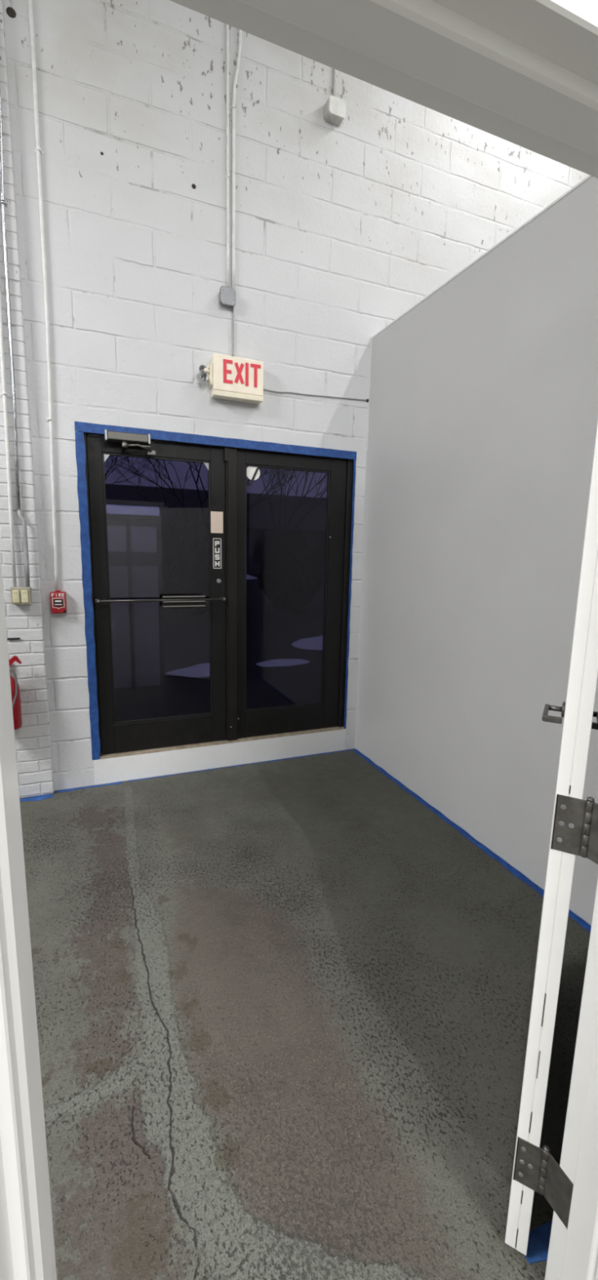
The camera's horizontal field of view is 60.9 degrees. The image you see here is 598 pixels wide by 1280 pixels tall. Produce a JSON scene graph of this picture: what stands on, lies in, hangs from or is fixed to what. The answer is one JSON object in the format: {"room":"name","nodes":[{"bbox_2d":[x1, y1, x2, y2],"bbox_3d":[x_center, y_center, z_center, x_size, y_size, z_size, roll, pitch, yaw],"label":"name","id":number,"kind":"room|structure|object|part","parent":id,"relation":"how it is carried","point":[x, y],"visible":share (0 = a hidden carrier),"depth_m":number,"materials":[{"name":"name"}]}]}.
{"room":"building entrance hallway","nodes":[
{"label":"building entrance hallway","id":0,"kind":"room"},
{"bbox_2d":[2,0,588,791],"bbox_3d":[-0.082,-1.996,3.629,13.200,6.100,0.250,-3,11,-22],"label":"wall","id":1,"kind":"structure","parent":0,"point":[341,230],"depth_m":3.23,"materials":[{"name":"white brick"}]},
{"bbox_2d":[0,280,16,586],"bbox_3d":[-1.633,-2.594,2.671,0.066,4.620,0.035,-3,11,-22],"label":"conduit","id":2,"kind":"object","parent":1,"relation":"attached to","point":[3,393],"visible":0.98,"depth_m":2.92,"materials":[{"name":"grey metal"}]},
{"bbox_2d":[0,56,20,510],"bbox_3d":[-1.581,-2.814,2.658,0.072,4.180,0.025,-3,11,-22],"label":"conduit","id":3,"kind":"object","parent":1,"relation":"attached to","point":[2,203],"visible":1,"depth_m":2.82,"materials":[{"name":"metal"}]},
{"bbox_2d":[5,6,16,17],"bbox_3d":[-1.508,-3.292,2.669,0.047,0.048,0.003,-3,11,-22],"label":"wall anchor","id":4,"kind":"object","parent":1,"relation":"attached to","point":[11,11],"visible":1,"depth_m":2.67,"materials":[{"name":"grey metal"}]},
{"bbox_2d":[7,637,19,639],"bbox_3d":[-1.740,-0.008,3.106,0.067,0.011,0.012,-3,11,-22],"label":"wall hook","id":5,"kind":"object","parent":1,"relation":"attached to","point":[8,638],"visible":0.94,"depth_m":3.10,"materials":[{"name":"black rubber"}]},
{"bbox_2d":[8,655,22,729],"bbox_3d":[-1.756,0.319,3.067,0.152,0.450,0.140,5,10,21],"label":"fire extinguisher","id":6,"kind":"object","parent":1,"relation":"attached to","point":[15,695],"visible":0.47,"depth_m":3.05,"materials":[{"name":"metal"}]},
{"bbox_3d":[-1.725,0.130,3.051,0.110,0.069,0.022,-3,11,-22],"label":"squeeze handle","id":7,"kind":"part","parent":6,"relation":"part of","materials":[{"name":"red metal"}]},
{"bbox_2d":[10,586,31,604],"bbox_3d":[-1.667,-0.267,3.058,0.105,0.104,0.068,-3,11,-22],"label":"switch box","id":8,"kind":"object","parent":1,"relation":"attached to","point":[19,595],"visible":1,"depth_m":3.03,"materials":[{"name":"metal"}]},
{"bbox_2d":[11,590,19,603],"bbox_3d":[-1.680,-0.258,3.021,0.037,0.076,0.006,-3,11,-22],"label":"light switch","id":9,"kind":"object","parent":8,"relation":"attached to","point":[15,593],"depth_m":3.02,"materials":[{"name":"beige plastic"}]},
{"bbox_2d":[20,590,28,602],"bbox_3d":[-1.636,-0.260,3.039,0.037,0.076,0.006,-3,11,-22],"label":"light switch","id":10,"kind":"object","parent":8,"relation":"attached to","point":[24,593],"depth_m":3.04,"materials":[{"name":"beige plastic"}]},
{"bbox_2d":[17,510,30,586],"bbox_3d":[-1.637,-0.541,3.030,0.053,0.453,0.026,3,10,13],"label":"conduit","id":11,"kind":"object","parent":1,"relation":"attached to","point":[20,517],"visible":0.98,"depth_m":3.02,"materials":[{"name":"grey metal"}]},
{"bbox_2d":[0,0,53,798],"bbox_3d":[-1.950,-1.917,2.708,0.843,5.980,0.050,-3,11,-22],"label":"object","id":12,"kind":"structure","parent":1,"relation":"attached to","point":[33,741],"depth_m":3.03,"materials":[{"name":"paint"}]},
{"bbox_2d":[27,0,58,588],"bbox_3d":[-1.445,-2.606,2.808,0.076,4.635,0.025,-3,11,-22],"label":"conduit","id":13,"kind":"object","parent":1,"relation":"attached to","point":[38,151],"visible":1,"depth_m":2.90,"materials":[{"name":"white metal"}]},
{"bbox_2d":[49,590,66,613],"bbox_3d":[-1.506,-0.238,3.189,0.088,0.142,0.060,-3,11,-22],"label":"alarm pull station","id":14,"kind":"object","parent":1,"relation":"attached to","point":[58,598],"visible":1,"depth_m":3.17,"materials":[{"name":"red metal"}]},
{"bbox_3d":[-1.499,-0.233,3.172,0.052,0.042,0.006,-3,11,-22],"label":"pull handle","id":15,"kind":"part","parent":14,"relation":"part of","materials":[{"name":"white plastic"}]},
{"bbox_2d":[77,429,353,759],"bbox_3d":[-0.491,-0.292,3.655,1.909,2.165,0.237,-3,11,-22],"label":"door","id":16,"kind":"structure","parent":1,"relation":"in","point":[220,575],"depth_m":3.64,"materials":[{"name":"black metal"}]},
{"bbox_2d":[75,431,100,759],"bbox_3d":[-1.359,-0.227,3.284,0.060,2.115,0.001,-3,11,-22],"label":"tape","id":17,"kind":"object","parent":16,"relation":"attached to","point":[79,437],"visible":1,"depth_m":3.27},
{"bbox_3d":[-0.999,-1.213,3.221,0.219,0.066,0.107,-8,13,-42],"label":"closer arm","id":18,"kind":"part","parent":16,"relation":"part of","materials":[{"name":"metal"}]},
{"bbox_3d":[-0.948,-0.321,3.507,0.682,1.788,0.006,-3,11,-22],"label":"glass pane","id":19,"kind":"part","parent":16,"relation":"part of","materials":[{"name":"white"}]},
{"bbox_3d":[-0.792,-0.266,3.512,0.296,0.085,0.012,-3,11,-22],"label":"pull plate","id":20,"kind":"part","parent":16,"relation":"part of","materials":[{"name":"silver metal"}]},
{"bbox_3d":[-0.787,-0.264,3.499,0.289,0.008,0.016,-3,11,-22],"label":"grip rail","id":21,"kind":"part","parent":16,"relation":"part of","materials":[{"name":"metal"}]},
{"bbox_3d":[-0.786,-0.297,3.494,0.289,0.008,0.016,-3,11,-22],"label":"grip rail","id":22,"kind":"part","parent":16,"relation":"part of","materials":[{"name":"metal"}]},
{"bbox_3d":[-0.787,-0.233,3.505,0.289,0.008,0.016,-3,11,-22],"label":"grip rail","id":23,"kind":"part","parent":16,"relation":"part of","materials":[{"name":"metal"}]},
{"bbox_2d":[74,421,356,459],"bbox_3d":[-0.465,-1.339,3.451,1.934,0.062,0.001,-3,11,-22],"label":"tape","id":24,"kind":"object","parent":16,"relation":"attached to","point":[78,426],"visible":0.95,"depth_m":3.42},
{"bbox_3d":[-0.094,-0.361,3.852,0.652,1.797,0.006,-3,11,-22],"label":"glass pane","id":25,"kind":"part","parent":16,"relation":"part of","materials":[{"name":"black"}]},
{"bbox_2d":[343,459,355,728],"bbox_3d":[0.398,-0.314,3.993,0.022,2.113,0.001,-3,11,-22],"label":"tape","id":26,"kind":"object","parent":16,"relation":"attached to","point":[354,460],"visible":1,"depth_m":3.98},
{"bbox_2d":[93,728,346,785],"bbox_3d":[-0.545,0.856,3.925,1.925,0.200,0.202,-3,11,-22],"label":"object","id":27,"kind":"structure","parent":1,"relation":"attached to","point":[106,771],"depth_m":3.78,"materials":[{"name":"white paint"}]},
{"bbox_2d":[218,285,235,307],"bbox_3d":[-0.462,-2.201,3.270,0.102,0.107,0.051,-3,11,-22],"label":"junction box","id":28,"kind":"object","parent":1,"relation":"attached to","point":[226,295],"visible":1,"depth_m":3.25,"materials":[{"name":"metal"}]},
{"bbox_2d":[224,24,230,287],"bbox_3d":[-0.428,-3.594,3.050,0.037,2.730,0.021,-3,11,-22],"label":"conduit","id":29,"kind":"object","parent":1,"relation":"attached to","point":[227,176],"visible":0.95,"depth_m":3.16,"materials":[{"name":"grey metal"}]},
{"bbox_2d":[198,353,263,404],"bbox_3d":[-0.449,-1.716,3.344,0.428,0.251,0.086,-3,11,-22],"label":"exit sign","id":30,"kind":"object","parent":1,"relation":"attached to","point":[230,378],"visible":1,"depth_m":3.32,"materials":[{"name":"beige plastic"}]},
{"bbox_2d":[198,361,212,387],"bbox_3d":[-0.604,-1.717,3.274,0.089,0.146,0.077,-3,11,-22],"label":"lamp","id":31,"kind":"object","parent":30,"relation":"attached to","point":[206,375],"depth_m":3.26,"materials":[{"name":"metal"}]},
{"bbox_3d":[-0.397,-1.606,3.349,0.338,0.034,0.020,-3,11,-22],"label":"trim","id":32,"kind":"part","parent":30,"relation":"part of","materials":[{"name":"beige plastic"}]},
{"bbox_3d":[-0.395,-1.730,3.329,0.338,0.216,0.018,-3,11,-22],"label":"panel","id":33,"kind":"part","parent":30,"relation":"part of","materials":[{"name":"beige plastic"}]},
{"bbox_2d":[231,306,233,356],"bbox_3d":[-0.433,-2.001,3.337,0.016,0.335,0.011,-3,11,-22],"label":"conduit","id":34,"kind":"object","parent":1,"relation":"attached to","point":[233,306],"visible":0.85,"depth_m":3.33,"materials":[{"name":"grey metal"}]},
{"bbox_2d":[229,29,241,289],"bbox_3d":[-0.379,-3.596,3.068,0.074,2.730,0.024,-3,11,-22],"label":"conduit","id":35,"kind":"object","parent":1,"relation":"attached to","point":[232,107],"visible":0.98,"depth_m":3.16,"materials":[{"name":"grey metal"}]},
{"bbox_2d":[262,388,366,400],"bbox_3d":[0.122,-1.739,3.613,0.845,0.042,0.015,-3,11,-22],"label":"cable","id":36,"kind":"object","parent":1,"relation":"attached to","point":[263,388],"visible":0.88,"depth_m":3.61,"materials":[{"name":"grey metal"}]},
{"bbox_2d":[333,68,336,96],"bbox_3d":[0.247,-4.236,3.210,0.019,1.490,0.017,-3,11,-22],"label":"conduit","id":37,"kind":"object","parent":1,"relation":"attached to","point":[335,70],"visible":0.16,"depth_m":3.31,"materials":[{"name":"white metal"}]},
{"bbox_2d":[324,95,346,125],"bbox_3d":[0.234,-3.454,3.322,0.128,0.106,0.068,-3,11,-22],"label":"utility box","id":38,"kind":"object","parent":1,"relation":"attached to","point":[335,108],"visible":1,"depth_m":3.30,"materials":[{"name":"paint"}]},
{"bbox_2d":[19,748,590,1279],"bbox_3d":[-0.133,1.207,2.405,2.500,0.001,3.000,-3,11,-22],"label":"floor","id":39,"kind":"structure","parent":0,"point":[282,1007],"depth_m":1.73,"materials":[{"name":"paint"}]},
{"bbox_2d":[19,794,53,801],"bbox_3d":[-1.752,1.025,3.260,0.318,0.001,0.071,-3,11,-22],"label":"tape","id":40,"kind":"object","parent":39,"relation":"on","point":[41,797],"visible":0.65,"depth_m":3.29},
{"bbox_2d":[54,781,122,792],"bbox_3d":[-1.422,0.999,3.455,0.423,0.001,0.041,-3,11,-22],"label":"tape","id":41,"kind":"object","parent":39,"relation":"on","point":[118,782],"visible":1,"depth_m":3.45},
{"bbox_2d":[126,764,248,782],"bbox_3d":[-0.794,0.967,3.718,0.880,0.001,0.023,-3,11,-22],"label":"tape","id":42,"kind":"object","parent":39,"relation":"on","point":[242,764],"visible":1,"depth_m":3.69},
{"bbox_2d":[0,0,597,1279],"bbox_3d":[0.441,0.360,0.993,1.877,2.172,0.540,-8,14,-44],"label":"door frame","id":43,"kind":"structure","parent":39,"relation":"on","point":[523,73],"depth_m":0.56,"materials":[{"name":"white paint"}]},
{"bbox_3d":[0.853,0.244,1.704,0.062,0.054,0.172,6,11,28],"label":"lever handle","id":44,"kind":"part","parent":43,"relation":"part of","materials":[{"name":"metal"}]},
{"bbox_3d":[0.555,1.181,1.094,0.002,0.116,0.073,-3,11,-22],"label":"jamb plate","id":45,"kind":"part","parent":43,"relation":"part of","materials":[{"name":"metal"}]},
{"bbox_3d":[0.572,0.371,0.955,0.002,0.116,0.073,-3,11,-22],"label":"jamb plate","id":46,"kind":"part","parent":43,"relation":"part of","materials":[{"name":"metal"}]},
{"bbox_3d":[0.948,0.255,1.653,0.062,0.054,0.172,6,11,28],"label":"lever handle","id":47,"kind":"part","parent":43,"relation":"part of","materials":[{"name":"metal"}]},
{"bbox_2d":[250,748,354,764],"bbox_3d":[0.045,0.926,4.053,0.888,0.001,0.026,-3,11,-22],"label":"tape","id":48,"kind":"object","parent":39,"relation":"on","point":[352,748],"visible":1,"depth_m":4.05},
{"bbox_2d":[352,749,463,831],"bbox_3d":[0.709,1.020,3.590,0.037,0.001,1.350,-3,11,-22],"label":"tape","id":49,"kind":"object","parent":39,"relation":"on","point":[386,775],"visible":1,"depth_m":3.45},
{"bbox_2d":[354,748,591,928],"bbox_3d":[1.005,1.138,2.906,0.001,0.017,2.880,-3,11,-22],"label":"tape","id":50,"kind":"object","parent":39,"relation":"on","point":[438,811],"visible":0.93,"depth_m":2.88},
{"bbox_2d":[458,831,590,933],"bbox_3d":[1.248,1.256,2.281,0.045,0.001,1.560,-3,11,-22],"label":"tape","id":51,"kind":"object","parent":39,"relation":"on","point":[507,867],"visible":0.82,"depth_m":2.60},
{"bbox_2d":[524,1220,551,1264],"bbox_3d":[0.622,1.426,1.216,0.208,0.001,0.064,-3,11,-22],"label":"tape","id":52,"kind":"object","parent":39,"relation":"on","point":[538,1242],"visible":0.32,"depth_m":1.20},
{"bbox_2d":[354,176,597,925],"bbox_3d":[1.104,-0.404,2.648,0.120,3.144,2.955,-3,11,-22],"label":"wall","id":53,"kind":"structure","parent":0,"point":[482,414],"depth_m":2.72,"materials":[{"name":"paint"}]},
{"bbox_2d":[365,174,591,451],"bbox_3d":[1.128,-1.570,2.448,0.126,0.790,2.955,-3,11,-22],"label":"trim","id":54,"kind":"structure","parent":53,"relation":"attached to","point":[576,185],"depth_m":2.73,"materials":[{"name":"white metal"}]}
]}

